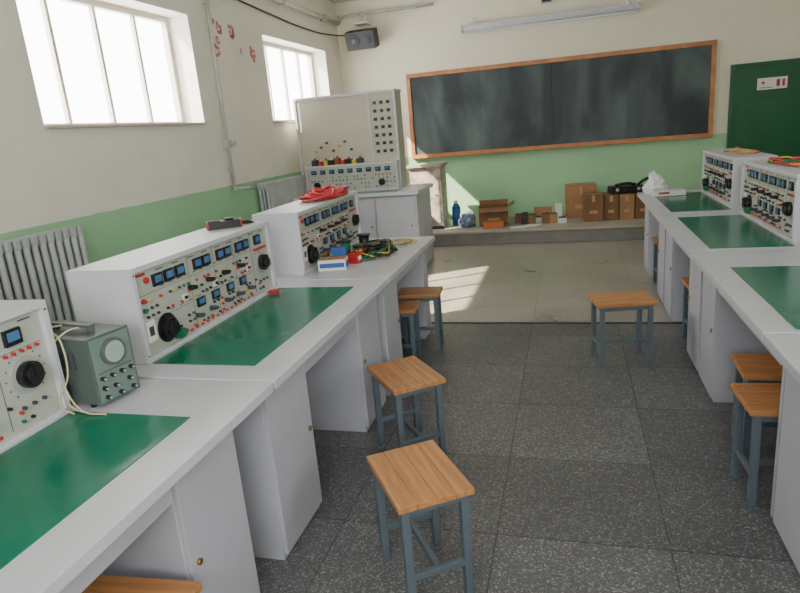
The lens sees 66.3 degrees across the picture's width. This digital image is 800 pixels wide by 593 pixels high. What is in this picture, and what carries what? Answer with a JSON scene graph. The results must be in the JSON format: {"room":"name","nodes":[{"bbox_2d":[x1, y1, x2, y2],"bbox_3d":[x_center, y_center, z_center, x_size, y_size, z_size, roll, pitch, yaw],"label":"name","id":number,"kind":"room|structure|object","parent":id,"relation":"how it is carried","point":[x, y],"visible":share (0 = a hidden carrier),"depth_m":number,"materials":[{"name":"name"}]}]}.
{"room":"electronics workshop","nodes":[
{"label":"electronics workshop","id":0,"kind":"room"},
{"bbox_2d":[0,0,343,262],"bbox_3d":[-2.426,-1.230,4.724,0.300,3.600,11.800,-1,16,16],"label":"wall","id":1,"kind":"structure","parent":0,"point":[128,189],"depth_m":5.57,"materials":[{"name":"paint"}]},
{"bbox_2d":[39,0,207,128],"bbox_3d":[-2.325,-1.895,4.996,0.305,1.000,1.980,-1,16,16],"label":"window","id":2,"kind":"structure","parent":1,"relation":"in","point":[92,5],"depth_m":5.09,"materials":[{"name":"paint"}]},
{"bbox_2d":[201,0,255,190],"bbox_3d":[-1.769,-2.326,6.334,0.126,2.446,0.481,-1,16,16],"label":"pipe","id":3,"kind":"object","parent":1,"relation":"attached to","point":[227,143],"visible":1,"depth_m":6.25,"materials":[{"name":"metal"}]},
{"bbox_2d":[212,18,255,62],"bbox_3d":[-1.776,-2.727,6.553,0.003,0.375,0.915,-1,16,16],"label":"decals","id":4,"kind":"object","parent":1,"relation":"attached to","point":[232,36],"visible":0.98,"depth_m":6.45,"materials":[{"name":"red paint"}]},
{"bbox_2d":[263,41,316,122],"bbox_3d":[-1.431,-2.859,8.250,0.305,1.000,2.000,-1,16,16],"label":"window","id":5,"kind":"structure","parent":1,"relation":"in","point":[280,48],"depth_m":8.32,"materials":[{"name":"paint"}]},
{"bbox_2d":[237,0,344,35],"bbox_3d":[-1.406,-3.748,7.814,0.208,0.513,3.437,0,16,19],"label":"cable","id":6,"kind":"object","parent":1,"relation":"attached to","point":[237,0],"visible":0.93,"depth_m":7.73,"materials":[{"name":"black plastic"}]},
{"bbox_2d":[274,0,433,25],"bbox_3d":[-0.715,-3.741,7.527,1.548,0.155,3.748,-1,16,16],"label":"conduit pipe","id":7,"kind":"object","parent":1,"relation":"attached to","point":[323,17],"visible":0.99,"depth_m":9.03,"materials":[{"name":"paint"}]},
{"bbox_2d":[328,0,355,3],"bbox_3d":[0.737,-3.047,3.317,7.190,0.100,11.800,-1,16,16],"label":"ceiling","id":8,"kind":"structure","parent":0,"point":[332,1],"depth_m":9.27,"materials":[{"name":"paint"}]},
{"bbox_2d":[254,239,799,592],"bbox_3d":[1.047,0.509,4.285,7.190,0.103,11.800,-1,16,16],"label":"floor","id":9,"kind":"structure","parent":0,"point":[585,477],"depth_m":3.08,"materials":[{"name":"stone"}]},
{"bbox_2d":[0,225,89,321],"bbox_3d":[-2.409,0.254,3.851,0.164,1.200,1.354,-1,16,16],"label":"radiator","id":10,"kind":"object","parent":9,"relation":"on","point":[33,266],"visible":0.45,"depth_m":3.98,"materials":[{"name":"metal"}]},
{"bbox_2d":[0,379,273,592],"bbox_3d":[-1.243,0.933,1.723,1.260,0.813,1.650,-1,16,16],"label":"laboratory bench","id":11,"kind":"object","parent":9,"relation":"on","point":[150,486],"visible":0.91,"depth_m":1.83,"materials":[{"name":"white laminate"}]},
{"bbox_2d":[0,299,70,451],"bbox_3d":[-1.442,0.368,1.551,0.342,0.400,1.200,-1,16,16],"label":"console","id":12,"kind":"object","parent":11,"relation":"on","point":[31,387],"visible":0.98,"depth_m":1.96,"materials":[{"name":"white metal"}]},
{"bbox_2d":[52,324,106,414],"bbox_3d":[-1.128,0.242,2.133,0.323,0.279,0.193,-1,16,16],"label":"cable","id":13,"kind":"object","parent":11,"relation":"on","point":[58,337],"depth_m":2.07,"materials":[{"name":"white plastic"}]},
{"bbox_2d":[51,321,139,407],"bbox_3d":[-1.139,0.228,2.203,0.356,0.276,0.174,2,17,25],"label":"oscilloscope","id":14,"kind":"object","parent":11,"relation":"on","point":[100,357],"visible":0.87,"depth_m":2.11,"materials":[{"name":"grey"}]},
{"bbox_2d":[82,574,202,592],"bbox_3d":[-0.763,1.079,1.726,0.380,0.450,0.279,-2,15,12],"label":"bar stool","id":15,"kind":"object","parent":9,"relation":"on","point":[102,583],"visible":0.74,"depth_m":1.76,"materials":[{"name":"brown wood"}]},
{"bbox_2d":[136,279,387,559],"bbox_3d":[-0.837,0.495,3.202,1.260,0.813,1.500,-1,16,16],"label":"laboratory bench","id":16,"kind":"object","parent":9,"relation":"on","point":[316,341],"visible":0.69,"depth_m":2.66,"materials":[{"name":"white laminate"}]},
{"bbox_2d":[65,221,276,363],"bbox_3d":[-1.029,-0.077,3.053,0.342,0.400,1.200,-1,16,16],"label":"console","id":17,"kind":"object","parent":16,"relation":"on","point":[169,292],"visible":1,"depth_m":2.74,"materials":[{"name":"white metal"}]},
{"bbox_2d":[206,217,241,230],"bbox_3d":[-0.974,-0.407,3.383,0.188,0.051,0.094,-10,16,-18],"label":"digital multimeter","id":18,"kind":"object","parent":17,"relation":"on","point":[229,222],"visible":1,"depth_m":3.35,"materials":[{"name":"black plastic"}]},
{"bbox_2d":[242,220,253,223],"bbox_3d":[-0.918,-0.426,3.507,0.171,0.014,0.131,10,21,44],"label":"lead","id":19,"kind":"object","parent":17,"relation":"on","point":[243,221],"visible":0.54,"depth_m":3.48,"materials":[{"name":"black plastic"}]},
{"bbox_2d":[267,289,282,293],"bbox_3d":[-0.710,-0.030,3.479,0.085,0.023,0.024,-10,16,-18],"label":"plug","id":20,"kind":"object","parent":16,"relation":"on","point":[273,291],"visible":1,"depth_m":3.47,"materials":[{"name":"red plastic"}]},
{"bbox_2d":[257,175,305,211],"bbox_3d":[-1.393,-0.841,7.549,0.164,1.200,1.090,-1,16,16],"label":"radiator","id":21,"kind":"object","parent":9,"relation":"on","point":[279,192],"visible":0.42,"depth_m":7.22,"materials":[{"name":"metal"}]},
{"bbox_2d":[276,236,434,395],"bbox_3d":[-0.468,0.098,4.547,1.260,0.810,1.360,-1,16,16],"label":"laboratory bench","id":22,"kind":"object","parent":9,"relation":"on","point":[407,266],"visible":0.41,"depth_m":4.03,"materials":[{"name":"white laminate"}]},
{"bbox_2d":[252,191,361,275],"bbox_3d":[-0.609,-0.489,4.434,0.342,0.400,1.180,-1,16,16],"label":"console","id":23,"kind":"object","parent":22,"relation":"on","point":[301,233],"visible":0.82,"depth_m":4.03,"materials":[{"name":"white metal"}]},
{"bbox_2d":[298,185,349,201],"bbox_3d":[-0.559,-0.774,4.567,0.318,0.091,0.668,-3,15,6],"label":"bundle","id":24,"kind":"object","parent":23,"relation":"on","point":[330,191],"visible":1,"depth_m":4.41,"materials":[{"name":"red plastic"}]},
{"bbox_2d":[318,255,348,271],"bbox_3d":[-0.435,-0.217,4.002,0.182,0.073,0.122,-4,15,5],"label":"carton","id":25,"kind":"object","parent":22,"relation":"on","point":[332,263],"visible":1,"depth_m":3.95,"materials":[{"name":"white cardboard"}]},
{"bbox_2d":[330,245,345,255],"bbox_3d":[-0.420,-0.284,4.173,0.104,0.110,0.080,-8,16,-12],"label":"carton","id":26,"kind":"object","parent":22,"relation":"on","point":[336,250],"visible":0.55,"depth_m":4.13,"materials":[{"name":"blue cardboard"}]},
{"bbox_2d":[339,239,350,254],"bbox_3d":[-0.385,-0.340,4.341,0.090,0.124,0.090,-1,16,16],"label":"spool","id":27,"kind":"object","parent":22,"relation":"on","point":[346,242],"visible":0.62,"depth_m":4.31,"materials":[{"name":"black plastic"}]},
{"bbox_2d":[347,249,361,263],"bbox_3d":[-0.306,-0.273,4.134,0.084,0.090,0.060,3,17,27],"label":"block","id":28,"kind":"object","parent":22,"relation":"on","point":[353,257],"visible":0.99,"depth_m":4.11,"materials":[{"name":"red plastic"}]},
{"bbox_2d":[352,243,365,252],"bbox_3d":[-0.282,-0.321,4.297,0.100,0.094,0.100,-1,16,16],"label":"spool","id":29,"kind":"object","parent":22,"relation":"on","point":[360,247],"visible":0.61,"depth_m":4.26,"materials":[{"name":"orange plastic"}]},
{"bbox_2d":[357,233,369,249],"bbox_3d":[-0.266,-0.406,4.547,0.100,0.124,0.100,-1,16,16],"label":"spool","id":30,"kind":"object","parent":22,"relation":"on","point":[363,237],"visible":0.56,"depth_m":4.51,"materials":[{"name":"black plastic"}]},
{"bbox_2d":[366,242,380,249],"bbox_3d":[-0.191,-0.348,4.404,0.110,0.074,0.110,-1,16,16],"label":"spool","id":31,"kind":"object","parent":22,"relation":"on","point":[373,244],"visible":0.57,"depth_m":4.37,"materials":[{"name":"black plastic"}]},
{"bbox_2d":[352,239,397,259],"bbox_3d":[-0.181,-0.352,4.413,0.320,0.083,0.565,-1,16,16],"label":"loose wire tangle","id":32,"kind":"object","parent":22,"relation":"on","point":[389,246],"visible":0.62,"depth_m":4.27,"materials":[{"name":"green plastic"}]},
{"bbox_2d":[378,238,389,249],"bbox_3d":[-0.114,-0.389,4.532,0.090,0.074,0.090,-1,16,16],"label":"spool","id":33,"kind":"object","parent":22,"relation":"on","point":[382,241],"visible":0.56,"depth_m":4.50,"materials":[{"name":"black plastic"}]},
{"bbox_2d":[391,238,416,247],"bbox_3d":[-0.029,-0.412,4.704,0.320,0.016,0.336,-12,17,-26],"label":"wire","id":34,"kind":"object","parent":22,"relation":"on","point":[397,239],"visible":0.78,"depth_m":4.71,"materials":[{"name":"yellow plastic"}]},
{"bbox_2d":[293,183,433,263],"bbox_3d":[-0.402,-0.870,7.791,1.570,0.963,0.880,-1,16,16],"label":"desk","id":35,"kind":"object","parent":9,"relation":"on","point":[405,211],"visible":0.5,"depth_m":7.30,"materials":[{"name":"white wood"}]},
{"bbox_2d":[292,89,407,192],"bbox_3d":[-0.637,-1.926,7.680,1.320,1.169,0.485,-1,16,16],"label":"control panel","id":36,"kind":"object","parent":35,"relation":"on","point":[354,140],"depth_m":7.56,"materials":[{"name":"white metal"}]},
{"bbox_2d":[367,356,446,455],"bbox_3d":[0.043,0.605,3.209,0.279,0.450,0.380,-11,16,-21],"label":"bar stool","id":37,"kind":"object","parent":9,"relation":"on","point":[408,376],"visible":0.98,"depth_m":3.11,"materials":[{"name":"brown wood"}]},
{"bbox_2d":[398,300,421,359],"bbox_3d":[-0.012,0.280,4.422,0.323,0.450,0.237,-1,16,13],"label":"bar stool","id":38,"kind":"object","parent":9,"relation":"on","point":[409,309],"visible":0.41,"depth_m":4.33,"materials":[{"name":"brown wood"}]},
{"bbox_2d":[366,440,474,592],"bbox_3d":[0.081,0.852,2.290,0.279,0.450,0.380,-10,16,-17],"label":"bar stool","id":39,"kind":"object","parent":9,"relation":"on","point":[419,479],"visible":1,"depth_m":2.19,"materials":[{"name":"brown wood"}]},
{"bbox_2d":[398,286,443,350],"bbox_3d":[0.174,0.172,4.759,0.323,0.450,0.237,-2,15,12],"label":"bar stool","id":40,"kind":"object","parent":9,"relation":"on","point":[433,293],"visible":0.87,"depth_m":4.68,"materials":[{"name":"brown wood"}]},
{"bbox_2d":[433,214,644,246],"bbox_3d":[2.299,-0.997,8.849,6.570,0.200,1.268,-1,16,16],"label":"podium","id":41,"kind":"object","parent":9,"relation":"on","point":[575,229],"visible":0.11,"depth_m":8.39,"materials":[{"name":"concrete"}]},
{"bbox_2d":[406,161,448,228],"bbox_3d":[0.439,-1.506,9.140,0.520,0.940,0.480,-1,16,16],"label":"lectern","id":42,"kind":"object","parent":41,"relation":"on","point":[432,172],"visible":0.76,"depth_m":8.91,"materials":[{"name":"white wood"}]},
{"bbox_2d":[452,200,460,224],"bbox_3d":[0.850,-1.265,9.228,0.130,0.360,0.130,-1,16,16],"label":"water bottle","id":43,"kind":"object","parent":41,"relation":"on","point":[456,211],"visible":0.92,"depth_m":9.18,"materials":[{"name":"blue plastic"}]},
{"bbox_2d":[458,210,475,227],"bbox_3d":[0.985,-1.145,8.984,0.265,0.234,0.271,-1,16,16],"label":"bag","id":44,"kind":"object","parent":41,"relation":"on","point":[467,219],"visible":1,"depth_m":8.90,"materials":[{"name":"blue plastic"}]},
{"bbox_2d":[483,220,503,228],"bbox_3d":[1.333,-1.022,8.714,0.280,0.080,0.180,-2,15,10],"label":"tray","id":45,"kind":"object","parent":41,"relation":"on","point":[487,224],"visible":1,"depth_m":8.64,"materials":[{"name":"plastic"}]},
{"bbox_2d":[478,199,513,226],"bbox_3d":[1.421,-1.229,8.976,0.514,0.327,0.505,-2,15,10],"label":"cardboard box","id":46,"kind":"object","parent":41,"relation":"on","point":[489,210],"visible":0.95,"depth_m":8.86,"materials":[{"name":"brown cardboard"}]},
{"bbox_2d":[510,224,540,228],"bbox_3d":[1.772,-0.991,8.601,0.426,0.008,0.301,-1,16,16],"label":"paper sheets","id":47,"kind":"object","parent":41,"relation":"on","point":[528,225],"visible":1,"depth_m":8.58,"materials":[{"name":"white paper"}]},
{"bbox_2d":[515,203,566,223],"bbox_3d":[2.041,-1.200,8.874,0.722,0.220,0.445,-1,16,16],"label":"pile","id":48,"kind":"object","parent":41,"relation":"on","point":[541,214],"visible":1,"depth_m":8.77,"materials":[{"name":"cardboard"}]},
{"bbox_2d":[565,182,595,218],"bbox_3d":[2.656,-1.418,9.009,0.422,0.467,0.402,-1,16,14],"label":"cardboard box","id":49,"kind":"object","parent":41,"relation":"on","point":[574,192],"visible":0.77,"depth_m":8.84,"materials":[{"name":"brown cardboard"}]},
{"bbox_2d":[583,192,602,221],"bbox_3d":[2.712,-1.262,8.608,0.262,0.367,0.302,-1,16,14],"label":"cardboard box","id":50,"kind":"object","parent":41,"relation":"on","point":[592,202],"visible":1,"depth_m":8.47,"materials":[{"name":"brown cardboard"}]},
{"bbox_2d":[603,192,618,219],"bbox_3d":[2.965,-1.277,8.621,0.192,0.347,0.362,-1,16,16],"label":"cardboard box","id":51,"kind":"object","parent":41,"relation":"on","point":[610,202],"visible":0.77,"depth_m":8.46,"materials":[{"name":"brown cardboard"}]},
{"bbox_2d":[618,193,634,219],"bbox_3d":[3.162,-1.279,8.566,0.192,0.347,0.362,-1,16,16],"label":"cardboard box","id":52,"kind":"object","parent":41,"relation":"on","point":[626,201],"visible":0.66,"depth_m":8.40,"materials":[{"name":"brown cardboard"}]},
{"bbox_2d":[608,184,643,194],"bbox_3d":[3.132,-1.489,8.479,0.442,0.100,0.266,-3,15,7],"label":"instrument case","id":53,"kind":"object","parent":52,"relation":"on","point":[612,189],"visible":0.89,"depth_m":8.38,"materials":[{"name":"black plastic"}]},
{"bbox_2d":[615,177,648,185],"bbox_3d":[3.239,-1.547,8.411,0.547,0.196,0.137,-1,16,16],"label":"strap","id":54,"kind":"object","parent":53,"relation":"attached to","point":[645,178],"visible":0.7,"depth_m":8.39,"materials":[{"name":"black plastic"}]},
{"bbox_2d":[634,193,644,218],"bbox_3d":[3.360,-1.282,8.511,0.192,0.347,0.362,-1,16,16],"label":"cardboard box","id":55,"kind":"object","parent":41,"relation":"on","point":[639,206],"visible":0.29,"depth_m":8.37,"materials":[{"name":"brown cardboard"}]},
{"bbox_2d":[588,290,657,367],"bbox_3d":[1.500,0.222,4.151,0.380,0.450,0.279,-4,15,4],"label":"bar stool","id":56,"kind":"object","parent":9,"relation":"on","point":[639,300],"visible":1,"depth_m":4.07,"materials":[{"name":"brown wood"}]},
{"bbox_2d":[651,236,658,282],"bbox_3d":[2.611,-0.329,5.818,0.380,0.450,0.279,-1,16,14],"label":"stool","id":57,"kind":"object","parent":9,"relation":"on","point":[655,239],"visible":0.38,"depth_m":5.92,"materials":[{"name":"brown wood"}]},
{"bbox_2d":[680,277,689,337],"bbox_3d":[2.213,0.110,4.332,0.380,0.450,0.279,-1,16,13],"label":"bar stool","id":58,"kind":"object","parent":9,"relation":"on","point":[685,280],"visible":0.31,"depth_m":4.45,"materials":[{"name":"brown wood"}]},
{"bbox_2d":[637,189,739,302],"bbox_3d":[2.941,-0.506,5.669,1.260,0.813,1.470,-1,16,16],"label":"laboratory bench","id":59,"kind":"object","parent":9,"relation":"on","point":[696,200],"visible":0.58,"depth_m":5.50,"materials":[{"name":"white laminate"}]},
{"bbox_2d":[642,170,669,194],"bbox_3d":[2.576,-1.156,6.161,0.245,0.242,0.238,7,20,38],"label":"bag","id":60,"kind":"object","parent":59,"relation":"on","point":[655,181],"visible":0.71,"depth_m":6.12,"materials":[{"name":"white plastic"}]},
{"bbox_2d":[650,188,685,196],"bbox_3d":[2.619,-1.018,5.988,0.304,0.052,0.142,-2,15,10],"label":"carton","id":61,"kind":"object","parent":59,"relation":"on","point":[680,191],"visible":1,"depth_m":5.93,"materials":[{"name":"white cardboard"}]},
{"bbox_2d":[701,148,777,207],"bbox_3d":[2.965,-1.076,5.446,0.342,0.400,1.200,-1,16,16],"label":"console","id":62,"kind":"object","parent":59,"relation":"on","point":[721,170],"visible":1,"depth_m":5.25,"materials":[{"name":"white metal"}]},
{"bbox_2d":[724,149,759,153],"bbox_3d":[2.998,-1.278,5.380,0.214,0.016,0.687,-1,16,16],"label":"bundle","id":63,"kind":"object","parent":62,"relation":"on","point":[727,150],"visible":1,"depth_m":5.35,"materials":[{"name":"yellow plastic"}]},
{"bbox_2d":[656,210,799,372],"bbox_3d":[2.562,-0.097,4.288,1.260,0.813,1.470,-1,16,16],"label":"laboratory bench","id":64,"kind":"object","parent":9,"relation":"on","point":[687,232],"visible":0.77,"depth_m":4.13,"materials":[{"name":"white laminate"}]},
{"bbox_2d":[739,159,799,242],"bbox_3d":[2.593,-0.675,4.092,0.342,0.400,1.200,-1,16,16],"label":"console","id":65,"kind":"object","parent":64,"relation":"on","point":[770,193],"visible":1,"depth_m":4.00,"materials":[{"name":"white metal"}]},
{"bbox_2d":[767,156,799,166],"bbox_3d":[2.656,-0.915,4.123,0.269,0.046,0.629,-2,16,12],"label":"bundle","id":66,"kind":"object","parent":65,"relation":"on","point":[783,160],"visible":1,"depth_m":4.16,"materials":[{"name":"red plastic"}]},
{"bbox_2d":[690,248,799,517],"bbox_3d":[2.182,0.312,2.906,1.260,0.813,1.470,-1,16,16],"label":"laboratory bench","id":67,"kind":"object","parent":9,"relation":"on","point":[747,295],"visible":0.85,"depth_m":3.26,"materials":[{"name":"white laminate"}]},
{"bbox_2d":[730,383,780,506],"bbox_3d":[1.639,0.631,2.600,0.380,0.450,0.279,-1,16,13],"label":"bar stool","id":68,"kind":"object","parent":9,"relation":"on","point":[761,401],"visible":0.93,"depth_m":2.57,"materials":[{"name":"brown wood"}]},
{"bbox_2d":[731,353,782,457],"bbox_3d":[1.802,0.533,2.909,0.380,0.450,0.279,0,16,17],"label":"bar stool","id":69,"kind":"object","parent":9,"relation":"on","point":[750,367],"visible":0.67,"depth_m":2.87,"materials":[{"name":"brown wood"}]},
{"bbox_2d":[763,334,799,573],"bbox_3d":[1.803,0.721,1.525,1.260,0.813,1.470,-1,16,16],"label":"laboratory bench","id":70,"kind":"object","parent":9,"relation":"on","point":[785,347],"visible":1,"depth_m":2.21,"materials":[{"name":"white laminate"}]},
{"bbox_2d":[335,0,799,218],"bbox_3d":[2.357,-2.847,9.133,6.590,3.600,0.300,-1,16,16],"label":"wall","id":71,"kind":"structure","parent":0,"point":[429,38],"depth_m":8.95,"materials":[{"name":"paint"}]},
{"bbox_2d":[344,27,379,50],"bbox_3d":[-0.558,-3.885,9.255,0.450,0.310,0.391,-1,16,16],"label":"wall speaker","id":72,"kind":"object","parent":71,"relation":"attached to","point":[367,38],"visible":1,"depth_m":9.11,"materials":[{"name":"black plastic"}]},
{"bbox_2d":[354,13,370,25],"bbox_3d":[-0.574,-4.194,9.268,0.220,0.140,0.198,-1,16,16],"label":"router","id":73,"kind":"object","parent":71,"relation":"attached to","point":[366,22],"visible":1,"depth_m":9.21,"materials":[{"name":"white plastic"}]},
{"bbox_2d":[541,0,551,3],"bbox_3d":[2.211,-4.178,8.586,0.450,0.070,0.053,-1,16,16],"label":"junction box","id":74,"kind":"object","parent":71,"relation":"attached to","point":[542,1],"visible":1,"depth_m":8.62,"materials":[{"name":"paint"}]},
{"bbox_2d":[461,0,639,33],"bbox_3d":[2.076,-3.969,8.636,2.450,0.215,0.143,-1,16,16],"label":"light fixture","id":75,"kind":"object","parent":71,"relation":"attached to","point":[628,7],"visible":1,"depth_m":8.59,"materials":[{"name":"white metal"}]},
{"bbox_2d":[406,40,716,158],"bbox_3d":[2.225,-2.814,8.957,4.330,1.270,0.108,-1,16,16],"label":"chalkboard","id":76,"kind":"object","parent":71,"relation":"attached to","point":[666,92],"visible":1,"depth_m":8.91,"materials":[{"name":"stone"}]},
{"bbox_2d":[726,58,799,156],"bbox_3d":[5.014,-2.207,8.375,0.960,1.920,0.098,-1,16,16],"label":"door","id":77,"kind":"structure","parent":71,"relation":"in","point":[764,97],"depth_m":8.30,"materials":[{"name":"green paint"}]}
]}

